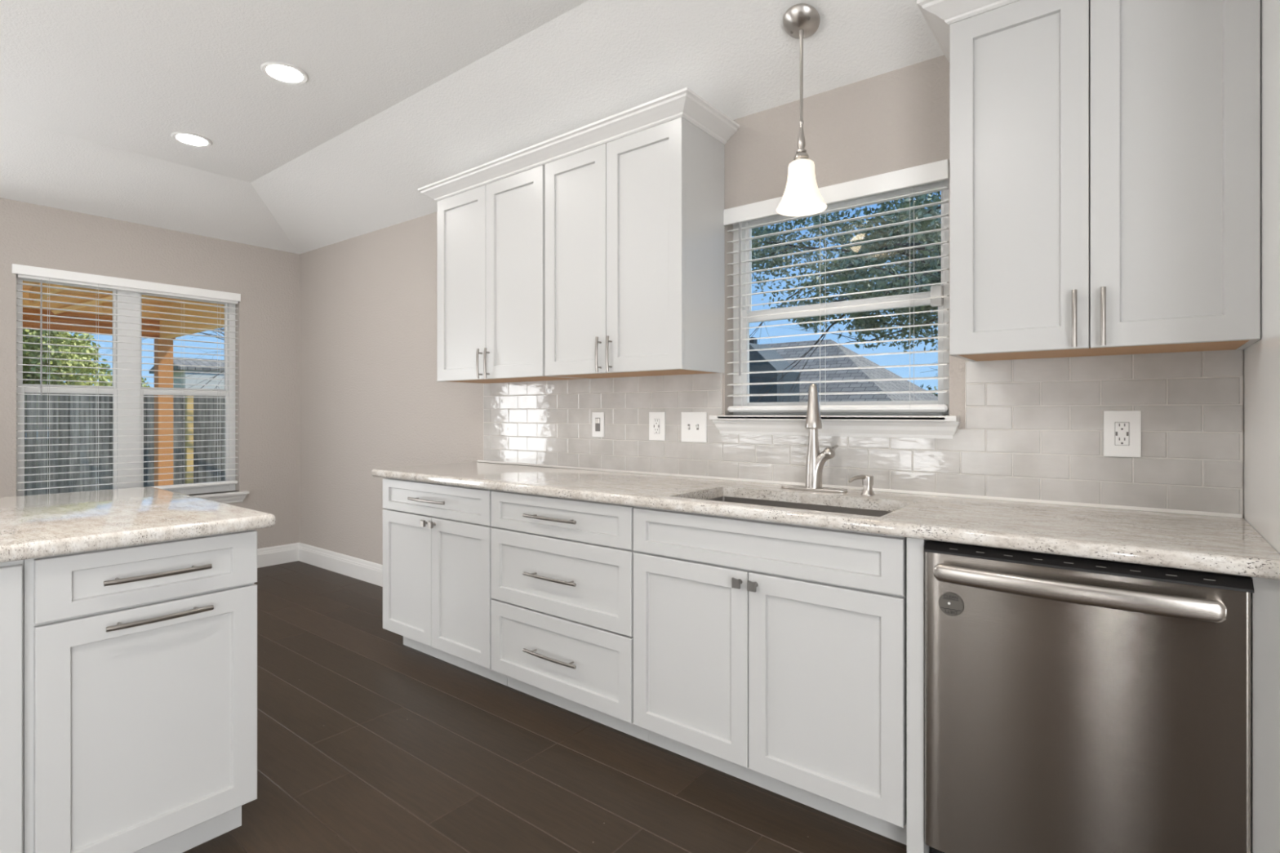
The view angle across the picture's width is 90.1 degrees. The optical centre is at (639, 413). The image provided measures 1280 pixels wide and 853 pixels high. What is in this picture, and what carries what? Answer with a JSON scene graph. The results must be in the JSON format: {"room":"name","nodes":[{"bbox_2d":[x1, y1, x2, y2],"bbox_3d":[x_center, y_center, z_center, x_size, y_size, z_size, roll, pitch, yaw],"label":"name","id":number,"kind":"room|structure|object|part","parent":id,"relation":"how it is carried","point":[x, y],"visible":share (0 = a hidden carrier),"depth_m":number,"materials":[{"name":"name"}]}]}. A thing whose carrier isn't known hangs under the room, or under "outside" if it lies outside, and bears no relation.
{"room":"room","nodes":[
{"label":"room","id":0,"kind":"room"},
{"bbox_2d":[0,197,299,548],"bbox_3d":[-4.448,-0.275,3.225,0.160,2.950,5.200,0,0,38],"label":"wall","id":1,"kind":"structure","parent":0,"point":[267,280],"depth_m":4.85,"materials":[{"name":"beige paint"}]},
{"bbox_2d":[16,278,248,503],"bbox_3d":[-3.471,-0.105,4.420,0.195,1.560,1.330,0,0,38],"label":"window","id":2,"kind":"structure","parent":1,"relation":"in","point":[235,496],"depth_m":4.41,"materials":[{"name":"white plastic"}]},
{"bbox_3d":[-3.745,-0.495,4.194,0.023,0.720,0.477,0,0,38],"label":"sash","id":3,"kind":"part","parent":2,"relation":"part of","materials":[{"name":"white plastic"}]},
{"bbox_3d":[-3.724,0.190,4.177,0.023,0.730,0.477,0,0,38],"label":"sash","id":4,"kind":"part","parent":2,"relation":"part of","materials":[{"name":"white plastic"}]},
{"bbox_2d":[12,263,240,496],"bbox_3d":[-3.457,-0.186,4.398,0.073,1.448,1.253,0,0,38],"label":"window blind","id":5,"kind":"object","parent":2,"relation":"attached to","point":[23,272],"visible":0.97,"depth_m":4.30,"materials":[{"name":"white plastic"}]},
{"bbox_3d":[-3.744,-0.164,4.046,0.055,1.383,0.002,0,0,38],"label":"ladder cord","id":6,"kind":"part","parent":5,"relation":"part of","materials":[{"name":"white fabric"}]},
{"bbox_3d":[-3.597,-0.164,4.235,0.055,1.383,0.002,0,0,38],"label":"ladder cord","id":7,"kind":"part","parent":5,"relation":"part of","materials":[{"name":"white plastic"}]},
{"bbox_3d":[-3.459,0.525,4.410,0.052,0.026,1.216,0,0,38],"label":"rail","id":8,"kind":"part","parent":5,"relation":"part of","materials":[{"name":"white plastic"}]},
{"bbox_3d":[-3.301,-0.164,4.613,0.055,1.383,0.002,0,0,38],"label":"ladder cord","id":9,"kind":"part","parent":5,"relation":"part of","materials":[{"name":"white fabric"}]},
{"bbox_3d":[-3.159,-0.164,4.794,0.055,1.383,0.002,0,0,38],"label":"ladder cord","id":10,"kind":"part","parent":5,"relation":"part of","materials":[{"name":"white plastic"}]},
{"bbox_3d":[-3.349,-0.495,4.700,0.023,0.720,0.548,0,0,38],"label":"sash","id":11,"kind":"part","parent":2,"relation":"part of","materials":[{"name":"white plastic"}]},
{"bbox_3d":[-3.328,0.190,4.683,0.023,0.730,0.548,0,0,38],"label":"sash","id":12,"kind":"part","parent":2,"relation":"part of","materials":[{"name":"white plastic"}]},
{"bbox_2d":[257,542,299,568],"bbox_3d":[-3.389,1.127,4.435,0.016,0.145,1.990,0,0,38],"label":"baseboard","id":13,"kind":"structure","parent":1,"relation":"attached to","point":[274,555],"depth_m":5.08,"materials":[{"name":"white paint"}]},
{"bbox_2d":[0,0,944,253],"bbox_3d":[-1.762,-1.538,1.124,6.980,0.625,5.520,0,0,38],"label":"ceiling","id":14,"kind":"structure","parent":0,"point":[399,98],"depth_m":2.90,"materials":[{"name":"white paint"}]},
{"bbox_2d":[170,131,212,146],"bbox_3d":[-2.532,-1.546,3.612,0.192,0.008,0.192,0,0,38],"label":"recessed light","id":15,"kind":"object","parent":14,"relation":"in","point":[186,138],"visible":1,"depth_m":3.60,"materials":[{"name":"white paint"}]},
{"bbox_2d":[260,61,308,84],"bbox_3d":[-1.616,-1.546,2.908,0.192,0.008,0.192,0,0,38],"label":"recessed light","id":16,"kind":"object","parent":14,"relation":"in","point":[281,72],"visible":1,"depth_m":2.90,"materials":[{"name":"white paint"}]},
{"bbox_2d":[776,3,826,216],"bbox_3d":[0.565,-1.058,2.237,0.174,0.685,0.174,0,0,38],"label":"pendant lamp","id":17,"kind":"object","parent":14,"relation":"hanging from","point":[802,197],"visible":1,"depth_m":2.21,"materials":[{"name":"white glass"}]},
{"bbox_3d":[0.565,-1.109,2.237,0.051,0.477,0.051,0,0,38],"label":"stem","id":18,"kind":"part","parent":17,"relation":"part of","materials":[{"name":"silver metal"}]},
{"bbox_3d":[0.565,-0.796,2.237,0.174,0.162,0.174,0,0,38],"label":"lamp shade","id":19,"kind":"part","parent":17,"relation":"part of","materials":[{"name":"white glass"}]},
{"bbox_2d":[182,560,906,852],"bbox_3d":[-1.762,1.260,1.124,6.980,0.120,5.520,0,0,38],"label":"floor","id":20,"kind":"structure","parent":0,"point":[369,741],"depth_m":2.13,"materials":[{"name":"brown wood"}]},
{"bbox_2d":[0,560,23,852],"bbox_3d":[-1.808,0.762,1.369,0.600,0.876,0.630,0,0,38],"label":"base cabinet","id":21,"kind":"object","parent":20,"relation":"on","point":[11,573],"visible":0.86,"depth_m":1.42,"materials":[{"name":"grey paint"}]},
{"bbox_2d":[23,529,257,852],"bbox_3d":[-1.450,0.762,1.793,0.642,0.876,0.478,0,0,38],"label":"base cabinet","id":22,"kind":"object","parent":20,"relation":"on","point":[140,660],"visible":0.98,"depth_m":1.60,"materials":[{"name":"grey paint"}]},
{"bbox_3d":[-1.233,0.406,1.634,0.020,0.145,0.462,0,0,38],"label":"drawer","id":23,"kind":"part","parent":22,"relation":"part of","materials":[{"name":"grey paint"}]},
{"bbox_3d":[-1.212,0.405,1.611,0.042,0.012,0.223,0,0,38],"label":"bar handle","id":24,"kind":"part","parent":22,"relation":"part of","materials":[{"name":"silver metal"}]},
{"bbox_3d":[-1.210,0.515,1.614,0.042,0.012,0.223,0,0,38],"label":"bar handle","id":25,"kind":"part","parent":22,"relation":"part of","materials":[{"name":"silver metal"}]},
{"bbox_2d":[382,478,507,685],"bbox_3d":[-0.798,0.762,3.231,0.854,0.876,0.672,0,0,38],"label":"base cabinet","id":26,"kind":"object","parent":20,"relation":"on","point":[437,538],"visible":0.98,"depth_m":2.97,"materials":[{"name":"grey paint"}]},
{"bbox_3d":[-1.142,0.794,3.141,0.422,0.608,0.020,0,0,38],"label":"door","id":27,"kind":"part","parent":26,"relation":"part of","materials":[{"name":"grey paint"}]},
{"bbox_3d":[-1.014,0.517,3.008,0.027,0.031,0.031,0,0,38],"label":"knob","id":28,"kind":"part","parent":26,"relation":"part of","materials":[{"name":"silver metal"}]},
{"bbox_3d":[-0.994,0.408,2.985,0.286,0.012,0.042,0,0,38],"label":"bar handle","id":29,"kind":"part","parent":26,"relation":"part of","materials":[{"name":"silver metal"}]},
{"bbox_3d":[-0.967,0.517,2.971,0.027,0.031,0.031,0,0,38],"label":"knob","id":30,"kind":"part","parent":26,"relation":"part of","materials":[{"name":"silver metal"}]},
{"bbox_3d":[-0.975,0.408,3.009,0.849,0.152,0.020,0,0,38],"label":"drawer","id":31,"kind":"part","parent":26,"relation":"part of","materials":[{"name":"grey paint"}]},
{"bbox_3d":[-0.807,0.794,2.878,0.424,0.608,0.020,0,0,38],"label":"door","id":32,"kind":"part","parent":26,"relation":"part of","materials":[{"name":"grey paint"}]},
{"bbox_2d":[491,490,648,742],"bbox_3d":[-0.153,0.762,2.728,0.778,0.876,0.672,0,0,38],"label":"base cabinet","id":33,"kind":"object","parent":20,"relation":"on","point":[562,568],"visible":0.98,"depth_m":2.47,"materials":[{"name":"grey paint"}]},
{"bbox_3d":[-0.348,0.948,2.480,0.286,0.012,0.042,0,0,38],"label":"bar handle","id":34,"kind":"part","parent":33,"relation":"part of","materials":[{"name":"silver metal"}]},
{"bbox_3d":[-0.348,0.641,2.480,0.286,0.012,0.042,0,0,38],"label":"bar handle","id":35,"kind":"part","parent":33,"relation":"part of","materials":[{"name":"silver metal"}]},
{"bbox_3d":[-0.348,0.408,2.480,0.286,0.012,0.042,0,0,38],"label":"bar handle","id":36,"kind":"part","parent":33,"relation":"part of","materials":[{"name":"silver metal"}]},
{"bbox_3d":[-0.329,0.948,2.504,0.770,0.300,0.020,0,0,38],"label":"drawer","id":37,"kind":"part","parent":33,"relation":"part of","materials":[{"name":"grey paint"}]},
{"bbox_3d":[-0.329,0.641,2.504,0.770,0.300,0.020,0,0,38],"label":"drawer","id":38,"kind":"part","parent":33,"relation":"part of","materials":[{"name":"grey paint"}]},
{"bbox_3d":[-0.329,0.408,2.504,0.770,0.152,0.020,0,0,38],"label":"drawer","id":39,"kind":"part","parent":33,"relation":"part of","materials":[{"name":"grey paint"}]},
{"bbox_2d":[633,506,906,844],"bbox_3d":[0.519,0.762,2.209,0.918,0.876,0.661,0,0,38],"label":"base cabinet","id":40,"kind":"object","parent":20,"relation":"on","point":[771,656],"visible":0.94,"depth_m":1.93,"materials":[{"name":"grey paint"}]},
{"bbox_3d":[0.160,0.795,2.122,0.452,0.606,0.020,0,0,38],"label":"door","id":41,"kind":"part","parent":40,"relation":"part of","materials":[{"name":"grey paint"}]},
{"bbox_3d":[0.302,0.524,1.978,0.027,0.031,0.031,0,0,38],"label":"knob","id":42,"kind":"part","parent":40,"relation":"part of","materials":[{"name":"silver metal"}]},
{"bbox_3d":[0.345,0.524,1.945,0.027,0.031,0.031,0,0,38],"label":"knob","id":43,"kind":"part","parent":40,"relation":"part of","materials":[{"name":"silver metal"}]},
{"bbox_2d":[371,461,1279,580],"bbox_3d":[0.134,0.305,2.514,3.334,0.038,0.670,0,0,38],"label":"countertop","id":44,"kind":"structure","parent":40,"relation":"on","point":[1228,545],"depth_m":1.82,"materials":[{"name":"white stone"}]},
{"bbox_2d":[707,496,891,516],"bbox_3d":[0.497,0.423,2.136,0.768,0.196,0.410,0,0,38],"label":"sink","id":45,"kind":"object","parent":44,"relation":"in","point":[726,499],"visible":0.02,"depth_m":2.30,"materials":[{"name":"silver metal"}]},
{"bbox_2d":[781,383,847,493],"bbox_3d":[0.653,0.090,2.371,0.174,0.392,0.224,0,0,-15],"label":"faucet","id":46,"kind":"object","parent":44,"relation":"on","point":[815,460],"visible":1,"depth_m":2.36,"materials":[{"name":"silver metal"}]},
{"bbox_3d":[0.645,0.281,2.378,0.256,0.008,0.056,0,0,38],"label":"deck plate","id":47,"kind":"part","parent":46,"relation":"part of","materials":[{"name":"silver metal"}]},
{"bbox_3d":[0.661,0.207,2.380,0.088,0.140,0.060,0,0,38],"label":"valve arm","id":48,"kind":"part","parent":46,"relation":"part of","materials":[{"name":"silver metal"}]},
{"bbox_3d":[0.706,0.143,2.368,0.042,0.052,0.069,0,0,38],"label":"lever handle","id":49,"kind":"part","parent":46,"relation":"part of","materials":[{"name":"silver metal"}]},
{"bbox_2d":[848,474,875,495],"bbox_3d":[0.778,0.250,2.232,0.097,0.071,0.047,0,0,-28],"label":"soap dispenser","id":50,"kind":"object","parent":44,"relation":"on","point":[867,480],"visible":1,"depth_m":2.23,"materials":[{"name":"silver metal"}]},
{"bbox_3d":[0.772,0.233,2.241,0.093,0.038,0.038,0,0,-4],"label":"pump spout","id":51,"kind":"part","parent":50,"relation":"part of","materials":[{"name":"silver metal"}]},
{"bbox_3d":[0.521,0.795,1.839,0.458,0.606,0.020,0,0,38],"label":"door","id":52,"kind":"part","parent":40,"relation":"part of","materials":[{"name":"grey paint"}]},
{"bbox_2d":[906,537,931,852],"bbox_3d":[0.911,0.762,1.916,0.043,0.876,0.620,0,0,38],"label":"end panel","id":53,"kind":"object","parent":20,"relation":"on","point":[916,843],"visible":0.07,"depth_m":1.67,"materials":[{"name":"grey paint"}]},
{"bbox_2d":[924,540,1254,852],"bbox_3d":[1.144,0.766,1.673,0.614,0.868,0.694,0,0,38],"label":"dishwasher","id":54,"kind":"object","parent":20,"relation":"on","point":[1073,704],"visible":1,"depth_m":1.42,"materials":[{"name":"silver metal"}]},
{"bbox_2d":[931,847,945,852],"bbox_3d":[1.181,0.756,1.723,0.602,0.848,0.570,0,0,38],"label":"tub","id":55,"kind":"object","parent":54,"relation":"in","point":[933,851],"depth_m":1.68,"materials":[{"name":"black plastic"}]},
{"bbox_2d":[938,592,964,616],"bbox_3d":[0.775,0.476,1.594,0.058,0.058,0.005,0,0,38],"label":"magnet","id":56,"kind":"object","parent":54,"relation":"attached to","point":[949,603],"visible":1,"depth_m":1.59,"materials":[{"name":"grey metal"}]},
{"bbox_3d":[0.947,0.394,1.429,0.541,0.043,0.066,0,0,38],"label":"bar handle","id":57,"kind":"part","parent":54,"relation":"part of","materials":[{"name":"silver metal"}]},
{"bbox_2d":[1244,0,1279,554],"bbox_3d":[1.428,-0.015,1.446,0.019,2.430,0.757,0,0,38],"label":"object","id":58,"kind":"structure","parent":20,"relation":"on","point":[1262,357],"depth_m":1.44,"materials":[{"name":"beige"}]},
{"bbox_2d":[1250,577,1279,852],"bbox_3d":[1.432,0.762,1.508,0.042,0.876,0.620,0,0,38],"label":"filler panel","id":59,"kind":"object","parent":20,"relation":"on","point":[1265,601],"visible":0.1,"depth_m":1.26,"materials":[{"name":"grey paint"}]},
{"bbox_2d":[299,54,1244,564],"bbox_3d":[-0.111,-0.275,3.235,6.980,2.950,0.160,0,0,38],"label":"wall","id":60,"kind":"structure","parent":0,"point":[371,397],"depth_m":4.24,"materials":[{"name":"beige paint"}]},
{"bbox_2d":[298,542,382,586],"bbox_3d":[-1.858,1.127,4.490,2.360,0.145,0.016,0,0,38],"label":"baseboard","id":61,"kind":"structure","parent":60,"relation":"attached to","point":[366,571],"depth_m":4.76,"materials":[{"name":"white paint"}]},
{"bbox_2d":[436,164,585,383],"bbox_3d":[-0.690,-0.672,3.354,0.840,0.996,0.363,0,0,38],"label":"upper cabinet","id":62,"kind":"object","parent":60,"relation":"attached to","point":[491,237],"visible":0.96,"depth_m":3.21,"materials":[{"name":"white wood"}]},
{"bbox_3d":[-0.942,-0.667,3.377,0.415,0.986,0.020,0,0,38],"label":"door","id":63,"kind":"part","parent":62,"relation":"part of","materials":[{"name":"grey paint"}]},
{"bbox_3d":[-0.817,-0.252,3.245,0.012,0.152,0.035,0,0,38],"label":"bar handle","id":64,"kind":"part","parent":62,"relation":"part of","materials":[{"name":"silver metal"}]},
{"bbox_3d":[-0.771,-0.252,3.209,0.012,0.152,0.035,0,0,38],"label":"bar handle","id":65,"kind":"part","parent":62,"relation":"part of","materials":[{"name":"silver metal"}]},
{"bbox_3d":[-0.613,-0.667,3.120,0.415,0.986,0.020,0,0,38],"label":"door","id":66,"kind":"part","parent":62,"relation":"part of","materials":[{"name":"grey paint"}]},
{"bbox_2d":[417,87,739,201],"bbox_3d":[-0.395,-1.192,3.099,1.764,0.064,0.400,0,0,38],"label":"crown molding","id":67,"kind":"structure","parent":62,"relation":"on","point":[684,103],"depth_m":2.73,"materials":[{"name":"white paint"}]},
{"bbox_2d":[544,117,724,378],"bbox_3d":[-0.052,-0.672,2.855,0.776,0.996,0.363,0,0,38],"label":"upper cabinet","id":68,"kind":"object","parent":60,"relation":"attached to","point":[634,228],"visible":1,"depth_m":2.69,"materials":[{"name":"white wood"}]},
{"bbox_3d":[-0.290,-0.667,2.867,0.377,0.986,0.020,0,0,38],"label":"door","id":69,"kind":"part","parent":68,"relation":"part of","materials":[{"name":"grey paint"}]},
{"bbox_3d":[-0.180,-0.252,2.747,0.012,0.152,0.035,0,0,38],"label":"bar handle","id":70,"kind":"part","parent":68,"relation":"part of","materials":[{"name":"silver metal"}]},
{"bbox_3d":[-0.133,-0.252,2.710,0.012,0.152,0.035,0,0,38],"label":"bar handle","id":71,"kind":"part","parent":68,"relation":"part of","materials":[{"name":"silver metal"}]},
{"bbox_3d":[0.015,-0.667,2.629,0.391,0.986,0.020,0,0,38],"label":"door","id":72,"kind":"part","parent":68,"relation":"part of","materials":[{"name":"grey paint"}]},
{"bbox_2d":[709,180,960,439],"bbox_3d":[0.740,-0.395,2.520,0.975,0.966,0.198,0,0,38],"label":"window","id":73,"kind":"structure","parent":60,"relation":"in","point":[873,424],"depth_m":2.47,"materials":[{"name":"white plastic"}]},
{"bbox_2d":[723,159,948,412],"bbox_3d":[0.732,-0.441,2.503,0.892,0.872,0.069,0,0,38],"label":"window blind","id":74,"kind":"object","parent":73,"relation":"attached to","point":[936,171],"visible":0.91,"depth_m":2.43,"materials":[{"name":"white plastic"}]},
{"bbox_3d":[0.449,-0.430,2.733,0.002,0.830,0.055,0,0,38],"label":"ladder cord","id":75,"kind":"part","parent":74,"relation":"part of","materials":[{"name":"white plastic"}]},
{"bbox_3d":[0.721,-0.430,2.521,0.002,0.830,0.055,0,0,38],"label":"ladder cord","id":76,"kind":"part","parent":74,"relation":"part of","materials":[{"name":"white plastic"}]},
{"bbox_3d":[0.736,-0.018,2.509,0.878,0.026,0.052,0,0,38],"label":"rail","id":77,"kind":"part","parent":74,"relation":"part of","materials":[{"name":"white plastic"}]},
{"bbox_3d":[0.985,-0.430,2.315,0.002,0.830,0.055,0,0,38],"label":"ladder cord","id":78,"kind":"part","parent":74,"relation":"part of","materials":[{"name":"white fabric"}]},
{"bbox_3d":[0.777,-0.236,2.554,0.816,0.428,0.025,0,0,38],"label":"sash","id":79,"kind":"part","parent":73,"relation":"part of","materials":[{"name":"white plastic"}]},
{"bbox_3d":[0.793,-0.623,2.575,0.816,0.441,0.023,0,0,38],"label":"sash","id":80,"kind":"part","parent":73,"relation":"part of","materials":[{"name":"white plastic"}]},
{"bbox_2d":[477,349,1243,518],"bbox_3d":[0.344,0.055,2.767,3.312,0.461,0.016,0,0,38],"label":"tile backsplash","id":81,"kind":"structure","parent":60,"relation":"attached to","point":[1033,432],"depth_m":2.11,"materials":[{"name":"white tile"}]},
{"bbox_2d":[591,412,604,436],"bbox_3d":[-0.210,0.057,3.193,0.078,0.123,0.011,0,0,38],"label":"wall switch","id":82,"kind":"object","parent":81,"relation":"attached to","point":[597,418],"visible":1,"depth_m":3.19,"materials":[{"name":"white plastic"}]},
{"bbox_2d":[648,412,665,440],"bbox_3d":[0.078,0.060,2.968,0.090,0.132,0.009,0,0,38],"label":"wall outlet","id":83,"kind":"object","parent":81,"relation":"attached to","point":[656,420],"visible":1,"depth_m":2.96,"materials":[{"name":"white plastic"}]},
{"bbox_2d":[653,418,659,433],"bbox_3d":[0.077,0.060,2.966,0.031,0.067,0.002,0,0,38],"label":"receptacle","id":84,"kind":"object","parent":83,"relation":"attached to","point":[656,421],"depth_m":2.96,"materials":[{"name":"white plastic"}]},
{"bbox_2d":[681,412,706,442],"bbox_3d":[0.236,0.061,2.840,0.133,0.134,0.018,0,0,38],"label":"wall switch","id":85,"kind":"object","parent":81,"relation":"attached to","point":[694,424],"visible":1,"depth_m":2.84,"materials":[{"name":"white plastic"}]},
{"bbox_2d":[1103,410,1141,457],"bbox_3d":[1.438,0.061,1.905,0.089,0.138,0.009,0,0,38],"label":"wall outlet","id":86,"kind":"object","parent":81,"relation":"attached to","point":[1122,428],"visible":1,"depth_m":1.90,"materials":[{"name":"white plastic"}]},
{"bbox_2d":[1115,422,1128,444],"bbox_3d":[1.436,0.061,1.903,0.033,0.067,0.002,0,0,38],"label":"receptacle","id":87,"kind":"object","parent":86,"relation":"attached to","point":[1122,429],"depth_m":1.90,"materials":[{"name":"white plastic"}]},
{"bbox_2d":[949,0,1260,361],"bbox_3d":[1.277,-0.672,1.815,0.670,0.996,0.363,0,0,38],"label":"upper cabinet","id":88,"kind":"object","parent":60,"relation":"attached to","point":[1104,155],"visible":1,"depth_m":1.68,"materials":[{"name":"grey paint"}]},
{"bbox_2d":[916,0,1020,62],"bbox_3d":[1.237,-1.192,1.823,0.744,0.064,0.400,0,0,38],"label":"crown molding","id":89,"kind":"structure","parent":88,"relation":"on","point":[938,15],"depth_m":1.88,"materials":[{"name":"white paint"}]},
{"bbox_3d":[1.063,-0.667,1.809,0.340,0.986,0.020,0,0,38],"label":"door","id":90,"kind":"part","parent":88,"relation":"part of","materials":[{"name":"grey paint"}]},
{"bbox_3d":[1.157,-0.252,1.701,0.012,0.152,0.035,0,0,38],"label":"bar handle","id":91,"kind":"part","parent":88,"relation":"part of","materials":[{"name":"silver metal"}]},
{"bbox_3d":[1.206,-0.252,1.663,0.012,0.152,0.035,0,0,38],"label":"bar handle","id":92,"kind":"part","parent":88,"relation":"part of","materials":[{"name":"silver metal"}]},
{"bbox_3d":[1.328,-0.667,1.602,0.326,0.986,0.020,0,0,38],"label":"door","id":93,"kind":"part","parent":88,"relation":"part of","materials":[{"name":"grey paint"}]},
{"label":"outside","id":94,"kind":"structure","parent":0,"visible":0},
{"bbox_2d":[36,440,79,488],"bbox_3d":[-0.238,1.885,15.928,100.000,0.130,100.000,0,0,38],"label":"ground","id":95,"kind":"structure","parent":94,"point":[37,440],"depth_m":22.04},
{"bbox_2d":[22,328,150,441],"bbox_3d":[-13.850,-0.450,13.141,3.493,4.541,5.934,0,0,38],"label":"leafy tree","id":96,"kind":"object","parent":95,"relation":"on","point":[25,331],"visible":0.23,"depth_m":13.48,"materials":[{"name":"green plant"}]},
{"bbox_2d":[24,392,225,495],"bbox_3d":[-9.566,0.698,12.150,0.080,2.244,14.554,0,0,38],"label":"fence","id":97,"kind":"object","parent":95,"relation":"on","point":[104,420],"visible":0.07,"depth_m":11.56,"materials":[{"name":"grey wood"}]},
{"bbox_2d":[75,327,225,450],"bbox_3d":[-7.449,-1.645,12.180,6.093,6.948,5.174,0,0,-15],"label":"bare tree","id":98,"kind":"object","parent":95,"relation":"on","point":[221,327],"visible":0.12,"depth_m":11.61,"materials":[{"name":"brown plant"}]},
{"bbox_2d":[149,356,224,389],"bbox_3d":[-9.041,0.200,19.735,2.240,3.240,9.450,0,0,38],"label":"neighbor house","id":99,"kind":"structure","parent":95,"relation":"on","point":[175,362],"depth_m":15.83,"materials":[{"name":"white"}]},
{"bbox_2d":[185,395,193,484],"bbox_3d":[-8.759,0.725,12.418,0.100,2.190,0.110,0,0,38],"label":"stake","id":100,"kind":"object","parent":95,"relation":"on","point":[189,420],"visible":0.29,"depth_m":12.38,"materials":[{"name":"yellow wood"}]},
{"bbox_2d":[749,337,937,402],"bbox_3d":[4.310,-0.200,19.925,10.240,4.040,8.100,0,0,38],"label":"neighbor house","id":101,"kind":"structure","parent":95,"relation":"on","point":[794,353],"depth_m":16.69,"materials":[{"name":"grey"}]},
{"bbox_2d":[749,337,757,344],"bbox_3d":[2.915,-1.825,16.509,0.150,0.250,0.200,0,0,38],"label":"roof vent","id":102,"kind":"object","parent":101,"relation":"attached to","point":[754,341],"depth_m":16.43,"materials":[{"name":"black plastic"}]},
{"bbox_2d":[749,191,941,402],"bbox_3d":[3.824,-2.215,10.705,9.646,8.111,5.709,0,0,38],"label":"oak tree","id":103,"kind":"object","parent":95,"relation":"on","point":[931,277],"visible":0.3,"depth_m":10.03,"materials":[{"name":"green plant"}]},
{"bbox_2d":[920,384,937,396],"bbox_3d":[11.067,0.153,21.704,4.960,3.333,3.032,0,0,38],"label":"tree","id":104,"kind":"object","parent":95,"relation":"on","point":[930,388],"visible":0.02,"depth_m":23.16,"materials":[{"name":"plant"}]},
{"bbox_3d":[-5.732,1.555,4.419,3.325,0.510,6.100,0,0,38],"label":"patio slab","id":105,"kind":"object","parent":95,"relation":"on","visible":0},
{"bbox_2d":[22,280,224,485],"bbox_3d":[-5.800,0.040,4.250,3.226,2.520,5.750,0,0,38],"label":"patio cover","id":106,"kind":"object","parent":105,"relation":"on","point":[29,288],"visible":0.39,"depth_m":6.60,"materials":[{"name":"brown wood"}]},
{"bbox_3d":[-6.882,-1.109,5.014,0.080,0.185,5.420,0,0,38],"label":"plate","id":107,"kind":"part","parent":106,"relation":"part of","materials":[{"name":"brown wood"}]},
{"bbox_3d":[-5.266,0.240,7.064,0.140,2.120,0.140,0,0,38],"label":"post","id":108,"kind":"part","parent":106,"relation":"part of","materials":[{"name":"brown wood"}]},
{"bbox_3d":[-2.507,0.762,0.493,0.579,0.876,1.609,0,0,38],"label":"cabinet","id":109,"kind":"object","parent":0,"visible":0},
{"bbox_2d":[0,486,275,562],"bbox_3d":[-2.336,0.305,1.063,1.130,0.038,2.797,0,0,38],"label":"countertop","id":110,"kind":"structure","parent":109,"relation":"on","point":[46,525],"depth_m":1.73,"materials":[{"name":"white stone"}]}
]}

